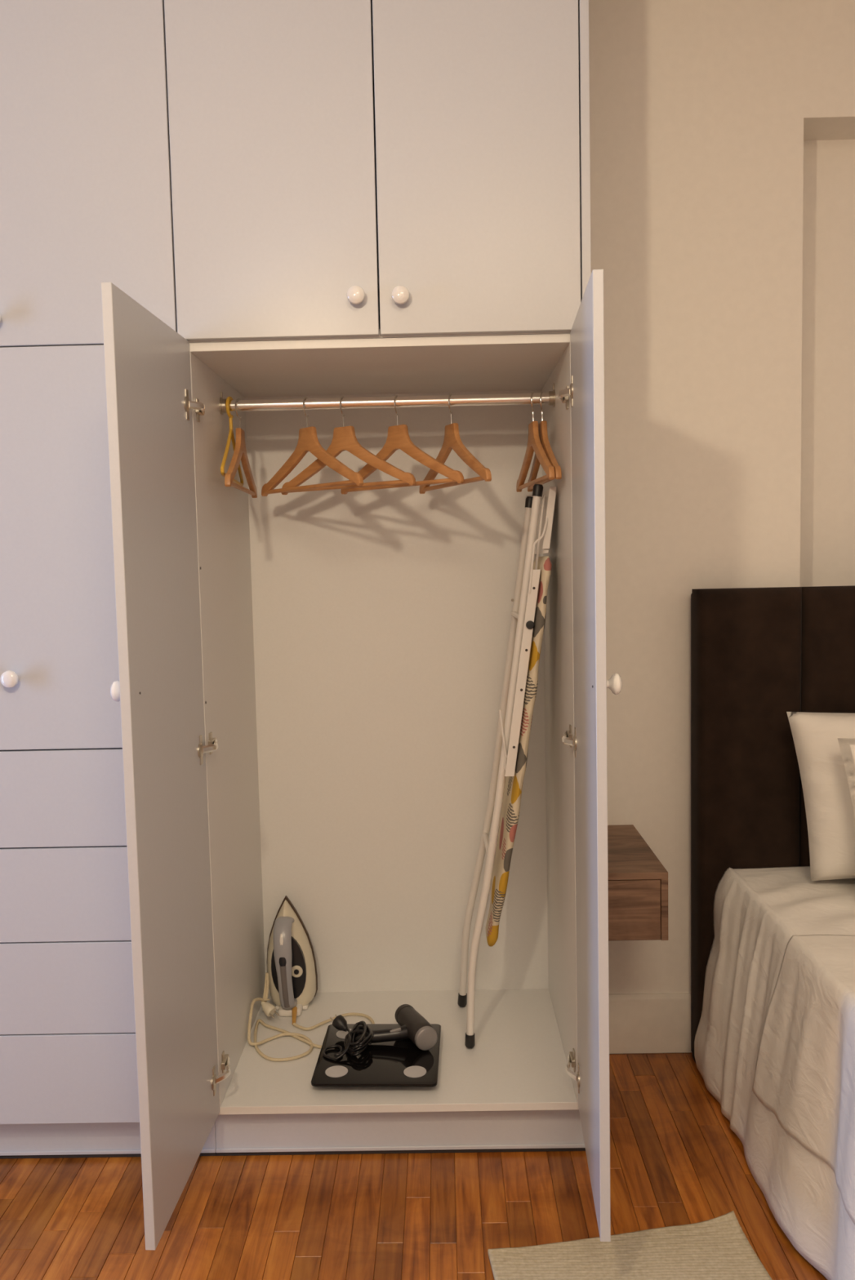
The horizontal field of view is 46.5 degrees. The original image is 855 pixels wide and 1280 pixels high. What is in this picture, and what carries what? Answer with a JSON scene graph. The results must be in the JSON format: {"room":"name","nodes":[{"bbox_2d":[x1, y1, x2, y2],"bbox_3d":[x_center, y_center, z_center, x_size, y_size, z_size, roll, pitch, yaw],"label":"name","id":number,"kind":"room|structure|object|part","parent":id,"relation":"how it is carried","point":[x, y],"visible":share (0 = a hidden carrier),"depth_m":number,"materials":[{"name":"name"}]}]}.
{"room":"bedroom","nodes":[
{"label":"bedroom","id":0,"kind":"room"},
{"bbox_2d":[0,1052,826,1279],"bbox_3d":[0.028,1.346,0.734,6.200,0.120,4.450,-1,5,1],"label":"floor","id":1,"kind":"structure","parent":0,"point":[675,1158],"depth_m":2.08,"materials":[{"name":"brown wood"}]},
{"bbox_2d":[0,345,216,1158],"bbox_3d":[-0.918,0.267,2.424,0.842,1.802,0.632,-1,5,1],"label":"tall cabinet","id":2,"kind":"object","parent":1,"relation":"on","point":[68,1078],"visible":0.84,"depth_m":2.14,"materials":[{"name":"white laminate"}]},
{"bbox_3d":[-0.882,0.082,2.108,0.037,0.037,0.032,-1,5,1],"label":"knob","id":3,"kind":"part","parent":2,"relation":"part of","materials":[{"name":"white ceramic"}]},
{"bbox_3d":[-0.721,-0.190,2.109,0.419,0.847,0.018,-1,5,1],"label":"door","id":4,"kind":"part","parent":2,"relation":"part of","materials":[{"name":"white laminate"}]},
{"bbox_3d":[-0.921,0.344,2.154,0.841,0.211,0.018,-1,5,1],"label":"drawer","id":5,"kind":"part","parent":2,"relation":"part of","materials":[{"name":"white laminate"}]},
{"bbox_3d":[-0.916,0.556,2.171,0.841,0.207,0.018,-1,5,1],"label":"drawer","id":6,"kind":"part","parent":2,"relation":"part of","materials":[{"name":"white laminate"}]},
{"bbox_3d":[-0.912,0.764,2.188,0.841,0.205,0.018,-1,5,1],"label":"drawer","id":7,"kind":"part","parent":2,"relation":"part of","materials":[{"name":"white laminate"}]},
{"bbox_3d":[-0.907,0.970,2.204,0.841,0.202,0.018,-1,5,1],"label":"drawer","id":8,"kind":"part","parent":2,"relation":"part of","materials":[{"name":"white laminate"}]},
{"bbox_3d":[-0.902,1.169,2.269,0.842,0.008,0.004,-1,5,1],"label":"plinth trim","id":9,"kind":"part","parent":2,"relation":"part of","materials":[{"name":"white laminate"}]},
{"bbox_2d":[101,0,622,1249],"bbox_3d":[-0.102,-0.232,2.179,0.900,2.799,1.045,-1,5,1],"label":"wardrobe","id":10,"kind":"object","parent":1,"relation":"on","point":[308,690],"visible":1,"depth_m":2.41,"materials":[{"name":"white laminate"}]},
{"bbox_3d":[-0.535,0.089,1.738,0.032,0.037,0.037,-1,5,1],"label":"knob","id":11,"kind":"part","parent":10,"relation":"part of","materials":[{"name":"white ceramic"}]},
{"bbox_3d":[-0.499,0.230,1.924,0.018,1.678,0.448,-1,5,3],"label":"door","id":12,"kind":"part","parent":10,"relation":"part of","materials":[{"name":"white laminate"}]},
{"bbox_3d":[-0.478,-0.489,2.097,0.023,0.016,0.094,-1,5,6],"label":"hinge arm","id":13,"kind":"part","parent":10,"relation":"part of","materials":[{"name":"silver metal"}]},
{"bbox_3d":[-0.488,-0.492,2.134,0.010,0.048,0.044,-1,5,1],"label":"mounting plate","id":14,"kind":"part","parent":10,"relation":"part of","materials":[{"name":"silver metal"}]},
{"bbox_3d":[-0.463,0.229,2.154,0.023,0.016,0.094,-1,5,6],"label":"hinge arm","id":15,"kind":"part","parent":10,"relation":"part of","materials":[{"name":"silver metal"}]},
{"bbox_3d":[-0.473,0.227,2.191,0.010,0.048,0.044,-1,5,1],"label":"mounting plate","id":16,"kind":"part","parent":10,"relation":"part of","materials":[{"name":"silver metal"}]},
{"bbox_3d":[-0.447,0.956,2.212,0.023,0.016,0.094,-1,5,6],"label":"hinge arm","id":17,"kind":"part","parent":10,"relation":"part of","materials":[{"name":"silver metal"}]},
{"bbox_2d":[219,391,226,414],"bbox_3d":[-0.484,-0.564,2.369,0.014,0.054,0.040,-1,5,1],"label":"socket","id":18,"kind":"object","parent":10,"relation":"attached to","point":[222,402],"depth_m":2.36,"materials":[{"name":"silver metal"}]},
{"bbox_3d":[-0.457,0.953,2.248,0.010,0.048,0.044,-1,5,1],"label":"mounting plate","id":19,"kind":"part","parent":10,"relation":"part of","materials":[{"name":"silver metal"}]},
{"bbox_3d":[-0.483,0.203,2.441,0.018,1.666,0.586,-1,5,1],"label":"panel","id":20,"kind":"part","parent":10,"relation":"part of","materials":[{"name":"white laminate"}]},
{"bbox_2d":[220,396,244,486],"bbox_3d":[-0.468,-0.479,2.375,0.014,0.201,0.350,-1,5,-3],"label":"hanger","id":21,"kind":"object","parent":10,"relation":"hanging from","point":[231,436],"visible":0.96,"depth_m":2.35,"materials":[{"name":"orange"}]},
{"bbox_2d":[224,398,257,497],"bbox_3d":[-0.446,-0.464,2.376,0.014,0.222,0.401,-1,5,-1],"label":"wooden hanger","id":22,"kind":"object","parent":10,"relation":"hanging from","point":[240,451],"visible":0.98,"depth_m":2.35,"materials":[{"name":"brown wood"}]},
{"bbox_2d":[247,895,374,1061],"bbox_3d":[-0.297,0.858,2.562,0.317,0.298,0.342,-1,5,1],"label":"iron","id":23,"kind":"object","parent":10,"relation":"on","point":[291,974],"visible":0.97,"depth_m":2.65,"materials":[{"name":"grey metal"}]},
{"bbox_3d":[-0.379,0.864,2.659,0.054,0.245,0.099,-1,5,1],"label":"handle","id":24,"kind":"part","parent":23,"relation":"part of","materials":[{"name":"grey plastic"}]},
{"bbox_3d":[-0.295,0.953,2.534,0.317,0.112,0.270,-1,5,1],"label":"cord","id":25,"kind":"part","parent":23,"relation":"part of","materials":[{"name":"white plastic"}]},
{"bbox_2d":[261,396,363,496],"bbox_3d":[-0.287,-0.467,2.372,0.032,0.222,0.401,-5,6,-42],"label":"wooden hanger","id":26,"kind":"object","parent":10,"relation":"hanging from","point":[308,441],"visible":1,"depth_m":2.36,"materials":[{"name":"brown wood"}]},
{"bbox_2d":[281,395,415,494],"bbox_3d":[-0.200,-0.468,2.370,0.401,0.222,0.036,2,5,34],"label":"wooden hanger","id":27,"kind":"object","parent":10,"relation":"hanging from","point":[344,438],"visible":0.92,"depth_m":2.36,"materials":[{"name":"brown wood"}]},
{"bbox_2d":[164,0,580,342],"bbox_3d":[-0.108,-1.147,2.302,0.835,0.994,0.632,-1,5,1],"label":"upper cabinet","id":28,"kind":"object","parent":10,"relation":"on","point":[340,169],"visible":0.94,"depth_m":2.03,"materials":[{"name":"white laminate"}]},
{"bbox_3d":[-0.320,-1.122,2.030,0.417,0.991,0.018,-1,5,1],"label":"door","id":29,"kind":"part","parent":28,"relation":"part of","materials":[{"name":"white laminate"}]},
{"bbox_3d":[-0.146,-0.705,2.037,0.037,0.037,0.032,-1,5,1],"label":"knob","id":30,"kind":"part","parent":28,"relation":"part of","materials":[{"name":"white ceramic"}]},
{"bbox_3d":[-0.055,-0.704,2.036,0.037,0.037,0.032,-1,5,1],"label":"knob","id":31,"kind":"part","parent":28,"relation":"part of","materials":[{"name":"white ceramic"}]},
{"bbox_3d":[0.099,-1.131,2.025,0.414,0.991,0.018,-1,5,1],"label":"door","id":32,"kind":"part","parent":28,"relation":"part of","materials":[{"name":"white laminate"}]},
{"bbox_2d":[311,1023,440,1087],"bbox_3d":[-0.115,1.003,2.396,0.297,0.026,0.302,-1,5,1],"label":"bathroom scale","id":33,"kind":"object","parent":10,"relation":"on","point":[399,1063],"visible":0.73,"depth_m":2.33,"materials":[{"name":"black glass"}]},
{"bbox_2d":[322,1004,437,1060],"bbox_3d":[-0.122,0.957,2.448,0.276,0.061,0.167,-2,5,-8],"label":"hair dryer","id":34,"kind":"object","parent":33,"relation":"on","point":[413,1026],"visible":1,"depth_m":2.42,"materials":[{"name":"grey plastic"}]},
{"bbox_3d":[-0.191,0.969,2.416,0.121,0.044,0.129,-1,5,1],"label":"cord","id":35,"kind":"part","parent":34,"relation":"part of","materials":[{"name":"black plastic"}]},
{"bbox_3d":[-0.094,0.963,2.440,0.126,0.046,0.037,-1,5,-3],"label":"handle","id":36,"kind":"part","parent":34,"relation":"part of","materials":[{"name":"black plastic"}]},
{"bbox_2d":[390,1027,400,1032],"bbox_3d":[-0.078,0.954,2.433,0.028,0.011,0.009,-1,5,-3],"label":"switch","id":37,"kind":"object","parent":34,"relation":"attached to","point":[393,1029],"depth_m":2.43,"materials":[{"name":"silver plastic"}]},
{"bbox_3d":[-0.095,-0.565,2.364,0.788,0.026,0.026,-1,5,1],"label":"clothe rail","id":38,"kind":"part","parent":10,"relation":"part of","materials":[{"name":"silver metal"}]},
{"bbox_3d":[-0.075,0.163,2.731,0.827,1.684,0.008,-1,5,1],"label":"panel","id":39,"kind":"part","parent":10,"relation":"part of","materials":[{"name":"white laminate"}]},
{"bbox_3d":[-0.061,1.152,2.257,0.839,0.008,0.004,-1,5,1],"label":"plinth trim","id":40,"kind":"part","parent":10,"relation":"part of","materials":[{"name":"white laminate"}]},
{"bbox_2d":[340,395,464,494],"bbox_3d":[-0.072,-0.471,2.369,0.401,0.222,0.034,3,6,43],"label":"wooden hanger","id":41,"kind":"object","parent":10,"relation":"hanging from","point":[397,437],"visible":0.93,"depth_m":2.35,"materials":[{"name":"brown wood"}]},
{"bbox_2d":[418,393,491,493],"bbox_3d":[0.056,-0.474,2.369,0.024,0.222,0.401,-3,5,-22],"label":"wooden hanger","id":42,"kind":"object","parent":10,"relation":"hanging from","point":[451,440],"visible":0.92,"depth_m":2.34,"materials":[{"name":"brown wood"}]},
{"bbox_2d":[457,484,556,1048],"bbox_3d":[0.190,0.313,2.483,0.250,1.372,0.316,-1,5,1],"label":"ironing board","id":43,"kind":"object","parent":10,"relation":"on","point":[528,613],"visible":1,"depth_m":2.37,"materials":[{"name":"white metal"}]},
{"bbox_3d":[0.177,0.312,2.609,0.217,1.329,0.032,-1,5,9],"label":"leg","id":44,"kind":"part","parent":43,"relation":"part of","materials":[{"name":"white metal"}]},
{"bbox_3d":[0.222,0.078,2.342,0.090,0.485,0.038,-1,5,1],"label":"height rail","id":45,"kind":"part","parent":43,"relation":"part of","materials":[{"name":"white metal"}]},
{"bbox_3d":[0.238,-0.035,2.311,0.020,0.020,0.010,-1,5,1],"label":"release knob","id":46,"kind":"part","parent":43,"relation":"part of","materials":[{"name":"black plastic"}]},
{"bbox_2d":[515,391,555,492],"bbox_3d":[0.251,-0.478,2.367,0.015,0.222,0.401,-2,5,-5],"label":"wooden hanger","id":47,"kind":"object","parent":10,"relation":"hanging from","point":[534,445],"visible":0.98,"depth_m":2.34,"materials":[{"name":"brown wood"}]},
{"bbox_2d":[527,391,561,491],"bbox_3d":[0.273,-0.478,2.366,0.015,0.222,0.401,-1,5,-3],"label":"wooden hanger","id":48,"kind":"object","parent":10,"relation":"hanging from","point":[542,425],"visible":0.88,"depth_m":2.34,"materials":[{"name":"brown wood"}]},
{"bbox_2d":[548,383,555,407],"bbox_3d":[0.294,-0.580,2.358,0.014,0.054,0.040,-1,5,1],"label":"socket","id":49,"kind":"object","parent":10,"relation":"attached to","point":[551,393],"depth_m":2.35,"materials":[{"name":"silver metal"}]},
{"bbox_3d":[0.326,0.187,2.430,0.018,1.666,0.586,-1,5,1],"label":"panel","id":50,"kind":"part","parent":10,"relation":"part of","materials":[{"name":"white laminate"}]},
{"bbox_3d":[0.283,-0.513,2.087,0.021,0.016,0.093,-1,5,-2],"label":"hinge arm","id":51,"kind":"part","parent":10,"relation":"part of","materials":[{"name":"silver metal"}]},
{"bbox_3d":[0.294,-0.516,2.122,0.010,0.048,0.044,-1,5,1],"label":"mounting plate","id":52,"kind":"part","parent":10,"relation":"part of","materials":[{"name":"silver metal"}]},
{"bbox_3d":[0.298,0.213,2.144,0.021,0.016,0.093,-1,5,-2],"label":"hinge arm","id":53,"kind":"part","parent":10,"relation":"part of","materials":[{"name":"silver metal"}]},
{"bbox_3d":[0.310,0.210,2.180,0.010,0.048,0.044,-1,5,1],"label":"mounting plate","id":54,"kind":"part","parent":10,"relation":"part of","materials":[{"name":"silver metal"}]},
{"bbox_3d":[0.314,0.946,2.202,0.021,0.016,0.093,-1,5,-2],"label":"hinge arm","id":55,"kind":"part","parent":10,"relation":"part of","materials":[{"name":"silver metal"}]},
{"bbox_3d":[0.326,0.943,2.238,0.010,0.048,0.044,-1,5,1],"label":"mounting plate","id":56,"kind":"part","parent":10,"relation":"part of","materials":[{"name":"silver metal"}]},
{"bbox_3d":[0.341,-0.258,2.389,0.018,2.798,0.612,-1,5,1],"label":"panel","id":57,"kind":"part","parent":10,"relation":"part of","materials":[{"name":"white laminate"}]},
{"bbox_3d":[0.309,0.210,1.911,0.018,1.670,0.450,-1,5,4],"label":"door","id":58,"kind":"part","parent":10,"relation":"part of","materials":[{"name":"white laminate"}]},
{"bbox_3d":[0.320,0.076,1.722,0.032,0.037,0.037,-1,5,1],"label":"knob","id":59,"kind":"part","parent":10,"relation":"part of","materials":[{"name":"white ceramic"}]},
{"bbox_2d":[487,1210,771,1279],"bbox_3d":[0.389,1.182,1.761,0.521,0.029,0.406,-2,5,-9],"label":"rug","id":60,"kind":"object","parent":1,"relation":"on","point":[717,1248],"visible":1,"depth_m":1.89,"materials":[{"name":"beige fabric"}]},
{"bbox_2d":[690,585,854,1062],"bbox_3d":[1.602,0.556,1.570,1.843,1.253,2.121,-1,5,1],"label":"headboard","id":61,"kind":"object","parent":1,"relation":"on","point":[758,655],"visible":0.53,"depth_m":2.52,"materials":[{"name":"brown fabric"}]},
{"bbox_3d":[1.614,0.478,2.590,1.836,1.240,0.076,-1,5,1],"label":"headboard","id":62,"kind":"part","parent":61,"relation":"part of","materials":[{"name":"brown fabric"}]},
{"bbox_3d":[0.824,0.491,2.572,0.263,1.248,0.070,-1,5,1],"label":"headboard panel","id":63,"kind":"part","parent":61,"relation":"part of","materials":[{"name":"brown fabric"}]},
{"bbox_2d":[693,866,854,1279],"bbox_3d":[1.552,0.912,1.526,1.757,0.543,2.056,-1,5,1],"label":"sheet","id":64,"kind":"object","parent":61,"relation":"on","point":[757,911],"visible":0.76,"depth_m":2.24,"materials":[{"name":"white fabric"}]},
{"bbox_2d":[751,934,854,1224],"bbox_3d":[1.567,0.838,1.303,1.758,0.372,1.662,-1,5,1],"label":"duvet","id":65,"kind":"object","parent":64,"relation":"on","point":[804,1073],"visible":1,"depth_m":1.89,"materials":[{"name":"white fabric"}]},
{"bbox_2d":[786,711,854,880],"bbox_3d":[1.243,0.368,2.393,0.738,0.400,0.192,-1,5,1],"label":"pillow","id":66,"kind":"object","parent":64,"relation":"on","point":[829,815],"visible":0.9,"depth_m":2.36,"materials":[{"name":"white fabric"}]},
{"bbox_2d":[836,737,854,817],"bbox_3d":[1.266,0.400,2.222,0.666,0.364,0.177,-1,5,1],"label":"pillow","id":67,"kind":"object","parent":64,"relation":"on","point":[846,745],"visible":1,"depth_m":2.25,"materials":[{"name":"white fabric"}]},
{"bbox_3d":[1.087,0.485,2.569,0.262,1.248,0.070,-1,5,1],"label":"headboard panel","id":68,"kind":"part","parent":61,"relation":"part of","materials":[{"name":"brown wood"}]},
{"bbox_2d":[588,0,854,994],"bbox_3d":[0.022,-0.301,2.717,6.000,2.850,0.235,-1,5,1],"label":"wall","id":69,"kind":"structure","parent":0,"point":[722,132],"depth_m":2.56,"materials":[{"name":"beige paint"}]},
{"bbox_2d":[0,0,177,347],"bbox_3d":[-0.949,-1.129,2.314,0.841,0.996,0.632,-1,5,1],"label":"upper cabinet","id":70,"kind":"object","parent":69,"relation":"attached to","point":[86,195],"visible":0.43,"depth_m":2.04,"materials":[{"name":"white laminate"}]},
{"bbox_2d":[607,824,667,940],"bbox_3d":[0.459,0.590,2.460,0.177,0.158,0.408,-1,5,1],"label":"nightstand","id":71,"kind":"object","parent":69,"relation":"attached to","point":[637,881],"visible":0.56,"depth_m":2.26,"materials":[{"name":"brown walnut wood"}]},
{"bbox_3d":[0.457,0.613,2.269,0.143,0.139,0.018,-1,5,1],"label":"drawer","id":72,"kind":"part","parent":71,"relation":"part of","materials":[{"name":"brown wood"}]},
{"bbox_2d":[608,992,691,1053],"bbox_3d":[0.690,1.035,2.691,0.615,0.162,0.012,-1,5,1],"label":"baseboard","id":73,"kind":"structure","parent":69,"relation":"attached to","point":[639,1023],"depth_m":2.69,"materials":[{"name":"white paint"}]}
]}

